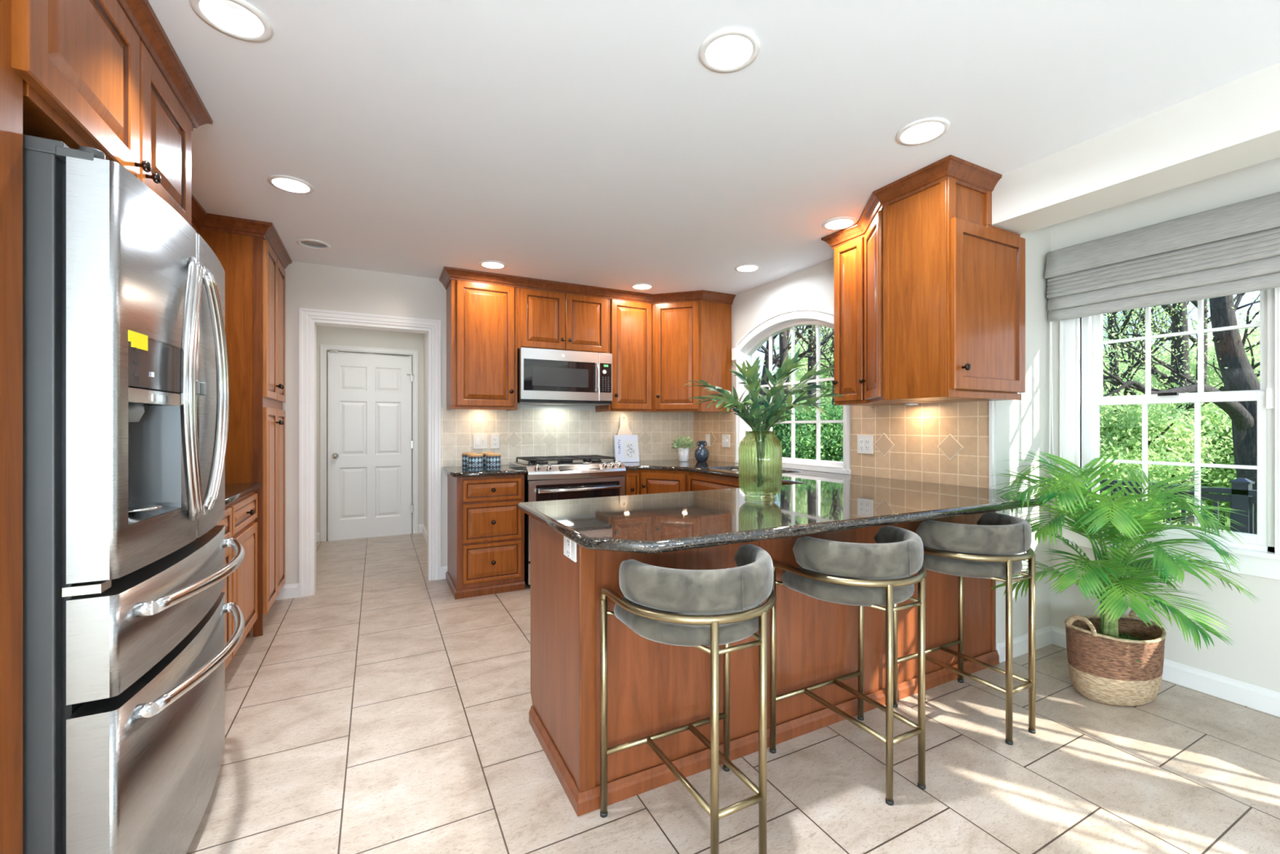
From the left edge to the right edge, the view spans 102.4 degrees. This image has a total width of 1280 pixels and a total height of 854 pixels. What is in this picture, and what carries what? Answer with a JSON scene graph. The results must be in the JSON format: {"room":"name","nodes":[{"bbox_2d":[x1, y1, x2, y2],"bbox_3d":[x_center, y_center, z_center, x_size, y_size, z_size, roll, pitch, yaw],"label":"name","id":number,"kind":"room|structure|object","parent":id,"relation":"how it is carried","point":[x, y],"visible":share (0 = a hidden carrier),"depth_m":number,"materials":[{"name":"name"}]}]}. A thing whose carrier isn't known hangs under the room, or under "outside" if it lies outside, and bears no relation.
{"room":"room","nodes":[
{"label":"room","id":0,"kind":"room"},
{"bbox_2d":[315,324,423,540],"bbox_3d":[-3.323,0.018,5.770,1.920,2.465,0.100,0,0,-27],"label":"wall","id":1,"kind":"structure","parent":0,"point":[325,335],"depth_m":5.79,"materials":[{"name":"white paint"}]},
{"bbox_2d":[320,344,417,542],"bbox_3d":[-3.051,0.175,5.842,0.980,2.150,0.020,0,0,-27],"label":"trim","id":2,"kind":"structure","parent":1,"relation":"attached to","point":[323,348],"depth_m":5.67,"materials":[{"name":"white paint"}]},
{"bbox_2d":[327,349,413,541],"bbox_3d":[-3.033,0.200,5.829,0.860,2.100,0.110,0,0,-27],"label":"door","id":3,"kind":"structure","parent":1,"relation":"in","point":[371,444],"depth_m":5.83,"materials":[{"name":"white paint"}]},
{"bbox_2d":[423,333,426,529],"bbox_3d":[-2.082,0.018,5.281,0.113,2.465,2.000,0,0,-27],"label":"wall","id":4,"kind":"structure","parent":0,"point":[424,334],"depth_m":5.84,"materials":[{"name":"white paint"}]},
{"bbox_2d":[282,261,678,584],"bbox_3d":[-1.343,0.018,4.462,4.400,2.465,0.130,0,0,-27],"label":"wall","id":5,"kind":"structure","parent":0,"point":[308,286],"depth_m":3.92,"materials":[{"name":"white paint"}]},
{"bbox_2d":[275,582,298,599],"bbox_3d":[-2.843,1.200,3.616,0.758,0.100,0.014,0,0,-27],"label":"baseboard","id":6,"kind":"structure","parent":5,"relation":"attached to","point":[287,591],"depth_m":3.75,"materials":[{"name":"white paint"}]},
{"bbox_2d":[298,307,440,597],"bbox_3d":[-2.101,0.188,4.067,0.975,2.125,0.155,0,0,-27],"label":"trim","id":7,"kind":"structure","parent":5,"relation":"attached to","point":[308,318],"depth_m":3.91,"materials":[{"name":"white paint"}]},
{"bbox_2d":[472,434,487,448],"bbox_3d":[-1.353,0.122,4.363,0.118,0.125,0.019,0,0,-27],"label":"switch plate","id":8,"kind":"object","parent":5,"relation":"attached to","point":[479,441],"visible":1,"depth_m":4.36,"materials":[{"name":"white"}]},
{"bbox_2d":[446,280,517,410],"bbox_3d":[-1.289,-0.645,4.208,0.515,1.010,0.375,0,0,-27],"label":"upper cabinet","id":9,"kind":"object","parent":5,"relation":"attached to","point":[482,318],"visible":0.97,"depth_m":4.07,"materials":[{"name":"brown wood"}]},
{"bbox_2d":[439,266,735,304],"bbox_3d":[-0.380,-1.175,4.458,2.560,0.078,0.382,0,0,-18],"label":"crown molding","id":10,"kind":"structure","parent":9,"relation":"attached to","point":[448,273],"depth_m":4.40,"materials":[{"name":"brown wood"}]},
{"bbox_2d":[517,288,608,353],"bbox_3d":[-0.699,-0.896,4.508,0.808,0.508,0.373,0,0,-27],"label":"upper cabinet","id":11,"kind":"object","parent":5,"relation":"attached to","point":[548,320],"visible":0.93,"depth_m":4.36,"materials":[{"name":"brown wood"}]},
{"bbox_2d":[440,407,693,466],"bbox_3d":[-0.546,0.085,4.790,2.473,0.489,0.008,0,0,-27],"label":"backsplash","id":12,"kind":"structure","parent":5,"relation":"attached to","point":[577,432],"depth_m":4.68,"materials":[{"name":"tile"}]},
{"bbox_2d":[595,298,652,412],"bbox_3d":[-0.142,-0.645,4.791,0.442,1.010,0.373,0,0,-27],"label":"upper cabinet","id":13,"kind":"object","parent":5,"relation":"attached to","point":[629,322],"visible":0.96,"depth_m":4.65,"materials":[{"name":"brown wood"}]},
{"bbox_2d":[517,346,612,405],"bbox_3d":[-0.678,-0.417,4.462,0.799,0.444,0.453,0,0,-27],"label":"microwave","id":14,"kind":"object","parent":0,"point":[545,376],"visible":0.98,"depth_m":4.29,"materials":[{"name":"silver metal"}]},
{"bbox_2d":[147,0,1279,294],"bbox_3d":[0.463,-1.225,0.920,4.400,0.020,8.020,0,0,-27],"label":"ceiling","id":15,"kind":"structure","parent":0,"point":[582,142],"depth_m":1.95,"materials":[{"name":"white paint"}]},
{"bbox_2d":[188,0,273,42],"bbox_3d":[-1.205,-1.255,1.524,0.196,0.096,0.196,0,0,-27],"label":"recessed light","id":16,"kind":"object","parent":15,"relation":"in","point":[239,20],"visible":0.99,"depth_m":1.57,"materials":[{"name":"white paint"}]},
{"bbox_2d":[266,174,314,194],"bbox_3d":[-1.746,-1.219,2.578,0.196,0.022,0.196,0,0,-27],"label":"recessed light","id":17,"kind":"object","parent":15,"relation":"in","point":[290,184],"visible":0.98,"depth_m":2.59,"materials":[{"name":"white paint"}]},
{"bbox_2d":[296,238,330,249],"bbox_3d":[-2.166,-1.219,3.419,0.196,0.022,0.196,0,0,-27],"label":"recessed light","id":18,"kind":"object","parent":15,"relation":"in","point":[309,243],"visible":0.97,"depth_m":3.44,"materials":[{"name":"white paint"}]},
{"bbox_2d":[698,27,759,73],"bbox_3d":[0.288,-1.255,1.664,0.196,0.096,0.196,0,0,-27],"label":"recessed light","id":19,"kind":"object","parent":15,"relation":"in","point":[729,50],"visible":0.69,"depth_m":1.71,"materials":[{"name":"white paint"}]},
{"bbox_2d":[822,216,857,230],"bbox_3d":[1.189,-1.219,3.071,0.196,0.022,0.196,0,0,-27],"label":"recessed light","id":20,"kind":"object","parent":15,"relation":"in","point":[843,222],"visible":0.94,"depth_m":3.09,"materials":[{"name":"white paint"}]},
{"bbox_2d":[895,117,949,145],"bbox_3d":[1.160,-1.219,2.118,0.196,0.022,0.196,0,0,-27],"label":"recessed light","id":21,"kind":"object","parent":15,"relation":"in","point":[915,133],"visible":0.98,"depth_m":2.13,"materials":[{"name":"white paint"}]},
{"bbox_2d":[186,533,1279,853],"bbox_3d":[0.233,1.310,1.999,4.970,0.120,10.150,0,0,-27],"label":"floor","id":22,"kind":"structure","parent":0,"point":[378,710],"depth_m":1.93,"materials":[{"name":"tile"}]},
{"bbox_2d":[0,0,191,853],"bbox_3d":[-1.709,0.018,1.326,0.675,2.463,1.155,0,0,-27],"label":"tall cabinet","id":23,"kind":"object","parent":22,"relation":"on","point":[77,73],"visible":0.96,"depth_m":1.05,"materials":[{"name":"brown wood"}]},
{"bbox_2d":[116,0,292,269],"bbox_3d":[-1.957,-1.175,2.213,0.363,0.078,3.320,0,0,-27],"label":"crown molding","id":24,"kind":"structure","parent":23,"relation":"attached to","point":[140,14],"depth_m":1.83,"materials":[{"name":"brown wood"}]},
{"bbox_2d":[22,134,244,853],"bbox_3d":[-1.604,0.314,1.386,0.841,1.832,0.904,0,0,-27],"label":"refrigerator","id":25,"kind":"object","parent":22,"relation":"on","point":[126,382],"visible":1,"depth_m":1.12,"materials":[{"name":"grey metal"}]},
{"bbox_2d":[216,490,257,668],"bbox_3d":[-2.260,0.808,2.390,0.663,0.884,1.232,0,0,-27],"label":"base cabinet","id":26,"kind":"object","parent":22,"relation":"on","point":[241,586],"visible":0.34,"depth_m":2.74,"materials":[{"name":"brown wood"}]},
{"bbox_2d":[225,482,261,505],"bbox_3d":[-2.275,0.347,2.384,0.652,0.034,1.234,0,0,-27],"label":"countertop","id":27,"kind":"structure","parent":26,"relation":"on","point":[233,491],"depth_m":2.75,"materials":[{"name":"black stone"}]},
{"bbox_2d":[198,228,285,636],"bbox_3d":[-2.694,0.050,3.281,0.696,2.400,0.742,0,0,-27],"label":"pantry cabinet","id":28,"kind":"object","parent":22,"relation":"on","point":[255,278],"visible":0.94,"depth_m":3.08,"materials":[{"name":"brown wood"}]},
{"bbox_2d":[445,473,524,599],"bbox_3d":[-1.238,0.808,4.093,0.512,0.884,0.623,0,0,-27],"label":"base cabinet","id":29,"kind":"object","parent":22,"relation":"on","point":[486,522],"visible":0.95,"depth_m":3.85,"materials":[{"name":"brown wood"}]},
{"bbox_2d":[443,465,526,477],"bbox_3d":[-1.245,0.347,4.093,0.535,0.034,0.614,0,0,-27],"label":"countertop","id":30,"kind":"structure","parent":29,"relation":"on","point":[456,472],"depth_m":3.87,"materials":[{"name":"black stone"}]},
{"bbox_2d":[467,453,483,471],"bbox_3d":[-1.233,0.267,3.861,0.112,0.126,0.112,0,0,-27],"label":"canister","id":31,"kind":"object","parent":30,"relation":"on","point":[475,461],"visible":1,"depth_m":3.81,"materials":[{"name":"ceramic"}]},
{"bbox_2d":[485,453,501,471],"bbox_3d":[-1.117,0.267,3.920,0.112,0.126,0.112,0,0,-27],"label":"canister","id":32,"kind":"object","parent":30,"relation":"on","point":[493,460],"visible":1,"depth_m":3.87,"materials":[{"name":"ceramic"}]},
{"bbox_2d":[508,454,626,586],"bbox_3d":[-0.612,0.744,4.372,0.870,0.972,0.652,0,0,-27],"label":"range cooker","id":33,"kind":"object","parent":22,"relation":"on","point":[589,476],"visible":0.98,"depth_m":4.11,"materials":[{"name":"silver metal"}]},
{"bbox_2d":[508,458,622,467],"bbox_3d":[-0.619,0.308,4.385,0.870,0.013,0.565,0,0,-27],"label":"cooktop","id":34,"kind":"object","parent":33,"relation":"in","point":[571,463],"depth_m":4.21,"materials":[{"name":"silver metal"}]},
{"bbox_2d":[624,469,639,495],"bbox_3d":[-0.189,0.778,4.628,0.143,0.824,0.623,0,0,-27],"label":"base cabinet","id":35,"kind":"object","parent":22,"relation":"on","point":[632,477],"visible":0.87,"depth_m":4.39,"materials":[{"name":"brown wood"}]},
{"bbox_2d":[639,469,688,494],"bbox_3d":[0.349,0.778,4.729,0.922,0.824,0.910,0,0,-27],"label":"base cabinet","id":36,"kind":"object","parent":22,"relation":"on","point":[651,482],"visible":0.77,"depth_m":4.33,"materials":[{"name":"brown wood"}]},
{"bbox_2d":[600,543,776,853],"bbox_3d":[0.190,0.819,1.595,0.515,0.862,0.420,0,0,-27],"label":"bar stool","id":37,"kind":"object","parent":22,"relation":"on","point":[700,609],"visible":1,"depth_m":1.45,"materials":[{"name":"grey fabric"}]},
{"bbox_2d":[688,471,739,491],"bbox_3d":[0.822,0.778,4.042,0.665,0.824,0.735,0,0,-27],"label":"base cabinet","id":38,"kind":"object","parent":22,"relation":"on","point":[696,481],"visible":0.05,"depth_m":3.97,"materials":[{"name":"brown wood"}]},
{"bbox_2d":[528,511,999,816],"bbox_3d":[0.693,0.808,2.492,2.355,0.884,0.685,0,0,-27],"label":"base cabinet","id":39,"kind":"object","parent":22,"relation":"on","point":[653,686],"visible":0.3,"depth_m":1.96,"materials":[{"name":"brown wood"}]},
{"bbox_2d":[564,536,576,562],"bbox_3d":[-0.240,0.408,1.754,0.010,0.078,0.115,0,0,-27],"label":"power outlet","id":40,"kind":"object","parent":39,"relation":"attached to","point":[570,546],"visible":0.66,"depth_m":1.74,"materials":[{"name":"white"}]},
{"bbox_2d":[517,458,1042,553],"bbox_3d":[0.237,0.347,3.370,2.389,0.036,3.249,0,0,-27],"label":"countertop","id":41,"kind":"structure","parent":39,"relation":"on","point":[807,502],"depth_m":2.09,"materials":[{"name":"black stone"}]},
{"bbox_2d":[617,413,631,435],"bbox_3d":[-0.145,0.102,4.943,0.162,0.455,0.096,0,0,-27],"label":"cutting board","id":42,"kind":"object","parent":41,"relation":"on","point":[624,429],"visible":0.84,"depth_m":4.95,"materials":[{"name":"wood"}]},
{"bbox_2d":[613,435,639,462],"bbox_3d":[-0.127,0.203,4.822,0.232,0.255,0.074,0,0,-21],"label":"cookbook","id":43,"kind":"object","parent":41,"relation":"on","point":[625,446],"visible":0.93,"depth_m":4.81,"materials":[{"name":"white paper"}]},
{"bbox_2d":[623,440,637,458],"bbox_3d":[-0.090,0.213,4.820,0.125,0.170,0.001,0,-11,-21],"label":"picture","id":44,"kind":"object","parent":43,"relation":"attached to","point":[625,442],"depth_m":4.82},
{"bbox_2d":[671,435,695,461],"bbox_3d":[0.410,0.195,4.931,0.241,0.266,0.246,0,0,-27],"label":"potted plant","id":45,"kind":"object","parent":41,"relation":"on","point":[683,452],"visible":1,"depth_m":4.89,"materials":[{"name":"green plant"}]},
{"bbox_2d":[694,440,709,462],"bbox_3d":[0.588,0.231,4.902,0.142,0.196,0.142,0,0,-27],"label":"vase","id":46,"kind":"object","parent":41,"relation":"on","point":[701,453],"visible":1,"depth_m":4.86,"materials":[{"name":"blue ceramic"}]},
{"bbox_2d":[738,431,782,501],"bbox_3d":[0.550,0.173,2.357,0.195,0.310,0.194,0,0,39],"label":"ribbed vase","id":47,"kind":"object","parent":41,"relation":"on","point":[760,452],"visible":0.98,"depth_m":2.28,"materials":[{"name":"green glass"}]},
{"bbox_2d":[683,378,754,431],"bbox_3d":[0.385,0.020,2.365,0.360,0.470,0.199,0,0,10],"label":"leafy branch","id":48,"kind":"object","parent":47,"relation":"in","point":[705,384],"visible":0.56,"depth_m":2.34,"materials":[{"name":"green plant"}]},
{"bbox_2d":[688,389,761,431],"bbox_3d":[0.403,0.048,2.279,0.354,0.441,0.178,0,0,-15],"label":"leafy branch","id":49,"kind":"object","parent":47,"relation":"in","point":[728,395],"visible":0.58,"depth_m":2.27,"materials":[{"name":"green plant"}]},
{"bbox_2d":[710,395,776,431],"bbox_3d":[0.457,0.070,2.256,0.192,0.406,0.300,0,0,42],"label":"leafy branch","id":50,"kind":"object","parent":47,"relation":"in","point":[747,402],"visible":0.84,"depth_m":2.25,"materials":[{"name":"green plant"}]},
{"bbox_2d":[728,359,764,431],"bbox_3d":[0.486,-0.010,2.303,0.180,0.569,0.209,0,0,-27],"label":"leafy branch","id":51,"kind":"object","parent":47,"relation":"in","point":[751,384],"visible":0.7,"depth_m":2.30,"materials":[{"name":"green plant"}]},
{"bbox_2d":[735,355,768,431],"bbox_3d":[0.529,-0.054,2.428,0.162,0.582,0.199,0,0,-9],"label":"leafy branch","id":52,"kind":"object","parent":47,"relation":"in","point":[756,373],"visible":0.3,"depth_m":2.41,"materials":[{"name":"green plant"}]},
{"bbox_2d":[760,356,805,431],"bbox_3d":[0.599,-0.025,2.281,0.205,0.552,0.252,0,0,-27],"label":"leafy branch","id":53,"kind":"object","parent":47,"relation":"in","point":[784,369],"visible":0.81,"depth_m":2.27,"materials":[{"name":"green plant"}]},
{"bbox_2d":[759,348,808,431],"bbox_3d":[0.656,-0.041,2.381,0.234,0.634,0.204,0,0,-27],"label":"leafy branch","id":54,"kind":"object","parent":47,"relation":"in","point":[797,354],"visible":0.47,"depth_m":2.36,"materials":[{"name":"green plant"}]},
{"bbox_2d":[761,375,830,425],"bbox_3d":[0.718,0.016,2.409,0.381,0.524,0.196,0,0,-27],"label":"leafy branch","id":55,"kind":"object","parent":47,"relation":"in","point":[806,387],"visible":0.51,"depth_m":2.41,"materials":[{"name":"green plant"}]},
{"bbox_2d":[765,393,831,431],"bbox_3d":[0.662,0.053,2.242,0.353,0.388,0.173,0,0,42],"label":"leafy branch","id":56,"kind":"object","parent":47,"relation":"in","point":[783,409],"visible":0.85,"depth_m":2.22,"materials":[{"name":"green plant"}]},
{"bbox_2d":[764,359,834,430],"bbox_3d":[0.696,-0.035,2.301,0.340,0.550,0.191,0,0,26],"label":"leafy branch","id":57,"kind":"object","parent":47,"relation":"in","point":[780,397],"visible":0.83,"depth_m":2.29,"materials":[{"name":"green plant"}]},
{"bbox_2d":[767,386,845,431],"bbox_3d":[0.730,0.035,2.348,0.389,0.423,0.186,0,0,14],"label":"leafy branch","id":58,"kind":"object","parent":47,"relation":"in","point":[803,395],"visible":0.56,"depth_m":2.32,"materials":[{"name":"green plant"}]},
{"bbox_2d":[769,525,926,805],"bbox_3d":[0.818,0.819,1.918,0.515,0.862,0.420,0,0,-27],"label":"bar stool","id":59,"kind":"object","parent":22,"relation":"on","point":[874,575],"visible":0.98,"depth_m":1.78,"materials":[{"name":"grey fabric"}]},
{"bbox_2d":[893,511,1035,745],"bbox_3d":[1.447,0.819,2.241,0.515,0.862,0.420,0,0,-27],"label":"bar stool","id":60,"kind":"object","parent":22,"relation":"on","point":[987,549],"visible":0.86,"depth_m":2.10,"materials":[{"name":"grey fabric"}]},
{"bbox_2d":[1064,609,1166,706],"bbox_3d":[2.217,1.055,2.410,0.439,0.387,0.315,0,0,-27],"label":"seagrass basket","id":61,"kind":"object","parent":22,"relation":"on","point":[1116,678],"visible":0.89,"depth_m":2.30,"materials":[{"name":"brown wicker"}]},
{"bbox_2d":[984,449,1258,662],"bbox_3d":[2.164,0.579,2.417,0.971,0.943,0.786,0,0,25],"label":"palm plant","id":62,"kind":"object","parent":61,"relation":"in","point":[1111,588],"visible":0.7,"depth_m":2.27,"materials":[{"name":"green plant"}]},
{"bbox_2d":[714,257,1008,650],"bbox_3d":[1.256,0.018,4.120,0.120,2.465,3.040,0,0,-27],"label":"wall","id":63,"kind":"structure","parent":0,"point":[813,286],"depth_m":3.92,"materials":[{"name":"white paint"}]},
{"bbox_2d":[652,300,731,412],"bbox_3d":[0.412,-0.645,4.917,0.656,1.010,0.648,0,0,-27],"label":"upper cabinet","id":64,"kind":"object","parent":63,"relation":"attached to","point":[691,340],"visible":0.9,"depth_m":4.69,"materials":[{"name":"brown wood"}]},
{"bbox_2d":[731,307,850,474],"bbox_3d":[1.185,-0.300,4.165,0.105,1.259,1.315,0,0,-27],"label":"trim","id":65,"kind":"structure","parent":63,"relation":"attached to","point":[738,353],"depth_m":4.11,"materials":[{"name":"white paint"}]},
{"bbox_2d":[745,319,843,466],"bbox_3d":[1.247,-0.283,4.171,0.090,1.156,1.166,0,0,-27],"label":"window","id":66,"kind":"structure","parent":63,"relation":"in","point":[792,325],"depth_m":4.15,"materials":[{"name":"white paint"}]},
{"bbox_2d":[693,400,988,488],"bbox_3d":[1.217,0.085,4.055,0.008,0.489,2.910,0,0,-27],"label":"backsplash","id":67,"kind":"structure","parent":63,"relation":"attached to","point":[916,432],"depth_m":3.13,"materials":[{"name":"tile"}]},
{"bbox_2d":[857,435,873,453],"bbox_3d":[1.511,0.117,3.457,0.010,0.122,0.122,0,0,-27],"label":"power outlet","id":68,"kind":"object","parent":63,"relation":"attached to","point":[864,442],"visible":1,"depth_m":3.45,"materials":[{"name":"white plastic"}]},
{"bbox_2d":[831,237,901,405],"bbox_3d":[1.419,-0.650,3.243,0.381,1.020,0.240,0,0,-27],"label":"upper cabinet","id":69,"kind":"object","parent":63,"relation":"attached to","point":[849,258],"visible":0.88,"depth_m":3.17,"materials":[{"name":"brown wood"}]},
{"bbox_2d":[874,433,893,456],"bbox_3d":[1.579,0.114,3.333,0.004,0.152,0.152,0,0,-27],"label":"trim","id":70,"kind":"structure","parent":63,"relation":"attached to","point":[883,443],"depth_m":3.33,"materials":[{"name":"beige tile"}]},
{"bbox_2d":[858,209,946,404],"bbox_3d":[1.454,-0.650,2.943,0.592,1.020,0.323,0,0,-27],"label":"upper cabinet","id":71,"kind":"object","parent":63,"relation":"attached to","point":[873,237],"visible":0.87,"depth_m":2.81,"materials":[{"name":"brown wood"}]},
{"bbox_2d":[937,433,963,459],"bbox_3d":[1.775,0.114,2.949,0.004,0.152,0.152,0,0,-27],"label":"trim","id":72,"kind":"structure","parent":63,"relation":"attached to","point":[949,446],"depth_m":2.95,"materials":[{"name":"beige tile"}]},
{"bbox_2d":[883,176,1025,402],"bbox_3d":[1.618,-0.649,2.626,0.612,1.022,0.391,0,0,-27],"label":"upper cabinet","id":73,"kind":"object","parent":63,"relation":"attached to","point":[954,281],"visible":1,"depth_m":2.49,"materials":[{"name":"brown wood"}]},
{"bbox_2d":[821,155,1002,249],"bbox_3d":[1.404,-1.175,2.884,0.492,0.078,1.140,0,0,-12],"label":"crown molding","id":74,"kind":"structure","parent":73,"relation":"attached to","point":[968,175],"depth_m":2.48,"materials":[{"name":"brown wood"}]},
{"bbox_2d":[988,400,994,488],"bbox_3d":[1.879,0.098,2.751,0.022,0.475,0.016,0,0,-27],"label":"trim","id":75,"kind":"structure","parent":63,"relation":"attached to","point":[991,403],"depth_m":2.75,"materials":[{"name":"white paint"}]},
{"bbox_2d":[997,625,1279,716],"bbox_3d":[3.094,1.200,1.004,0.535,0.100,4.180,0,0,-27],"label":"baseboard","id":76,"kind":"structure","parent":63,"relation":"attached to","point":[1248,695],"depth_m":2.44,"materials":[{"name":"white paint"}]},
{"bbox_2d":[1008,226,1050,637],"bbox_3d":[2.218,0.018,2.971,0.550,2.465,0.120,0,0,-27],"label":"wall","id":77,"kind":"structure","parent":0,"point":[1028,416],"depth_m":2.91,"materials":[{"name":"white paint"}]},
{"bbox_2d":[1050,157,1279,692],"bbox_3d":[3.352,0.018,1.192,0.184,2.465,4.280,0,0,-27],"label":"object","id":78,"kind":"structure","parent":77,"relation":"in","point":[1253,656],"depth_m":2.45,"materials":[{"name":"white paint"}]},
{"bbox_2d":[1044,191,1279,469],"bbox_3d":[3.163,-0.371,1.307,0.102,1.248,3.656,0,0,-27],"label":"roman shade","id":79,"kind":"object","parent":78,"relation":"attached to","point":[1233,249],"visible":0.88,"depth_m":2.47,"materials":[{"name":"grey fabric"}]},
{"bbox_2d":[1081,287,1275,552],"bbox_3d":[2.668,-0.140,2.572,0.150,1.380,0.710,0,0,-27],"label":"window","id":80,"kind":"structure","parent":78,"relation":"attached to","point":[1092,342],"depth_m":2.48,"materials":[{"name":"white paint"}]},
{"bbox_2d":[991,62,1279,234],"bbox_3d":[2.762,-1.103,0.779,0.270,0.225,4.280,0,0,-27],"label":"beam","id":81,"kind":"structure","parent":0,"point":[1235,125],"depth_m":2.03,"materials":[{"name":"white paint"}]},
{"label":"outside","id":82,"kind":"structure","parent":0,"visible":0},
{"bbox_3d":[4.490,1.660,2.906,3.360,0.120,8.100,0,0,-27],"label":"deck","id":83,"kind":"object","parent":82,"visible":0},
{"bbox_2d":[1099,477,1257,533],"bbox_3d":[5.354,1.827,4.581,0.124,2.745,3.824,0,0,-27],"label":"deck railing","id":84,"kind":"object","parent":83,"relation":"attached to","point":[1242,491],"visible":0.16,"depth_m":4.59,"materials":[{"name":"black metal"}]},
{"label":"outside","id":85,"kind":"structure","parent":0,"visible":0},
{"bbox_2d":[1205,506,1230,530],"bbox_3d":[4.368,3.400,13.451,100.000,0.100,100.000,0,0,-27],"label":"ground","id":86,"kind":"structure","parent":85,"point":[1228,522],"depth_m":18.14,"materials":[{"name":"green"}]},
{"bbox_2d":[755,328,808,406],"bbox_3d":[2.624,-2.884,11.486,6.519,7.832,4.896,0,0,-27],"label":"tree","id":87,"kind":"object","parent":86,"relation":"on","point":[784,340],"visible":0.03,"depth_m":10.96,"materials":[{"name":"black plant"}]},
{"bbox_2d":[758,324,833,400],"bbox_3d":[6.779,-1.124,18.861,6.386,6.677,5.311,0,0,37],"label":"leafy tree","id":88,"kind":"object","parent":86,"relation":"on","point":[804,361],"visible":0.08,"depth_m":18.36,"materials":[{"name":"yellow plant"}]},
{"bbox_2d":[758,325,834,405],"bbox_3d":[3.469,-2.375,11.553,3.666,7.026,4.712,0,0,-2],"label":"tree","id":89,"kind":"object","parent":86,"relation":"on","point":[762,392],"visible":0.1,"depth_m":11.00,"materials":[{"name":"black plant"}]},
{"bbox_2d":[752,400,843,461],"bbox_3d":[2.676,1.282,8.584,2.662,3.647,2.905,0,0,-14],"label":"shrub","id":90,"kind":"object","parent":86,"relation":"on","point":[803,410],"visible":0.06,"depth_m":8.06,"materials":[{"name":"green plant"}]},
{"bbox_2d":[763,324,832,408],"bbox_3d":[3.796,-3.290,12.586,7.560,8.824,4.569,0,0,-44],"label":"tree","id":91,"kind":"object","parent":86,"relation":"on","point":[811,363],"visible":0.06,"depth_m":11.94,"materials":[{"name":"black plant"}]},
{"bbox_2d":[761,325,839,412],"bbox_3d":[5.596,-3.293,12.419,4.963,9.021,8.279,0,0,44],"label":"tree","id":92,"kind":"object","parent":86,"relation":"on","point":[832,345],"visible":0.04,"depth_m":11.72,"materials":[{"name":"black plant"}]},
{"bbox_2d":[773,401,843,462],"bbox_3d":[3.849,1.257,8.437,2.662,3.647,2.905,0,0,40],"label":"shrub","id":93,"kind":"object","parent":86,"relation":"on","point":[829,415],"visible":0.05,"depth_m":7.97,"materials":[{"name":"green plant"}]},
{"bbox_2d":[773,397,843,461],"bbox_3d":[3.336,1.269,8.403,2.905,3.647,2.662,0,0,13],"label":"shrub","id":94,"kind":"object","parent":86,"relation":"on","point":[799,446],"visible":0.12,"depth_m":7.81,"materials":[{"name":"green plant"}]},
{"bbox_2d":[1099,395,1176,497],"bbox_3d":[9.799,1.384,12.546,4.380,4.905,4.738,0,0,24],"label":"leafy tree","id":95,"kind":"object","parent":86,"relation":"on","point":[1113,450],"visible":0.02,"depth_m":10.93,"materials":[{"name":"green plant"}]},
{"bbox_2d":[1099,404,1213,493],"bbox_3d":[11.379,1.336,13.287,4.380,4.342,4.738,0,0,27],"label":"leafy tree","id":96,"kind":"object","parent":86,"relation":"on","point":[1122,434],"visible":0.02,"depth_m":11.58,"materials":[{"name":"green plant"}]},
{"bbox_2d":[1102,333,1222,404],"bbox_3d":[16.616,0.560,16.801,6.386,6.802,5.311,0,0,-27],"label":"leafy tree","id":97,"kind":"object","parent":86,"relation":"on","point":[1170,345],"visible":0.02,"depth_m":16.11,"materials":[{"name":"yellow plant"}]},
{"bbox_2d":[1099,374,1232,525],"bbox_3d":[11.242,1.405,11.995,4.380,5.187,4.738,0,0,34],"label":"bushes","id":98,"kind":"object","parent":86,"relation":"on","point":[1175,423],"visible":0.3,"depth_m":11.10,"materials":[{"name":"green plant"}]},
{"bbox_2d":[1107,386,1235,528],"bbox_3d":[13.848,1.540,13.721,4.738,5.528,4.380,0,0,-37],"label":"leafy tree","id":99,"kind":"object","parent":86,"relation":"on","point":[1220,446],"visible":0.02,"depth_m":12.10,"materials":[{"name":"green plant"}]},
{"bbox_2d":[1102,293,1255,395],"bbox_3d":[11.902,-1.984,12.475,7.598,10.830,5.564,0,0,17],"label":"tree","id":100,"kind":"object","parent":86,"relation":"on","point":[1113,321],"visible":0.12,"depth_m":12.48,"materials":[{"name":"green plant"}]},
{"bbox_2d":[1102,294,1259,525],"bbox_3d":[13.072,-2.127,12.126,6.960,10.580,6.615,0,0,-31],"label":"tree","id":101,"kind":"object","parent":86,"relation":"on","point":[1180,344],"visible":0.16,"depth_m":11.91,"materials":[{"name":"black plant"}]},
{"bbox_2d":[1102,290,1259,533],"bbox_3d":[9.770,-0.071,8.443,7.877,10.832,4.662,0,0,16],"label":"tree","id":102,"kind":"object","parent":86,"relation":"on","point":[1237,374],"visible":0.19,"depth_m":8.38,"materials":[{"name":"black plant"}]},
{"bbox_2d":[1102,290,1259,390],"bbox_3d":[15.761,-2.209,14.615,6.503,11.121,6.292,0,0,42],"label":"tree","id":103,"kind":"object","parent":86,"relation":"on","point":[1207,321],"visible":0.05,"depth_m":14.12,"materials":[{"name":"green plant"}]},
{"bbox_2d":[1126,389,1236,527],"bbox_3d":[14.244,1.471,13.059,4.738,5.281,4.380,0,0,19],"label":"leafy tree","id":104,"kind":"object","parent":86,"relation":"on","point":[1230,475],"visible":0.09,"depth_m":12.02,"materials":[{"name":"green plant"}]},
{"bbox_2d":[1108,310,1259,530],"bbox_3d":[17.793,0.012,15.572,6.386,6.952,5.311,0,0,-25],"label":"leafy tree","id":105,"kind":"object","parent":86,"relation":"on","point":[1251,339],"visible":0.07,"depth_m":15.29,"materials":[{"name":"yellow plant"}]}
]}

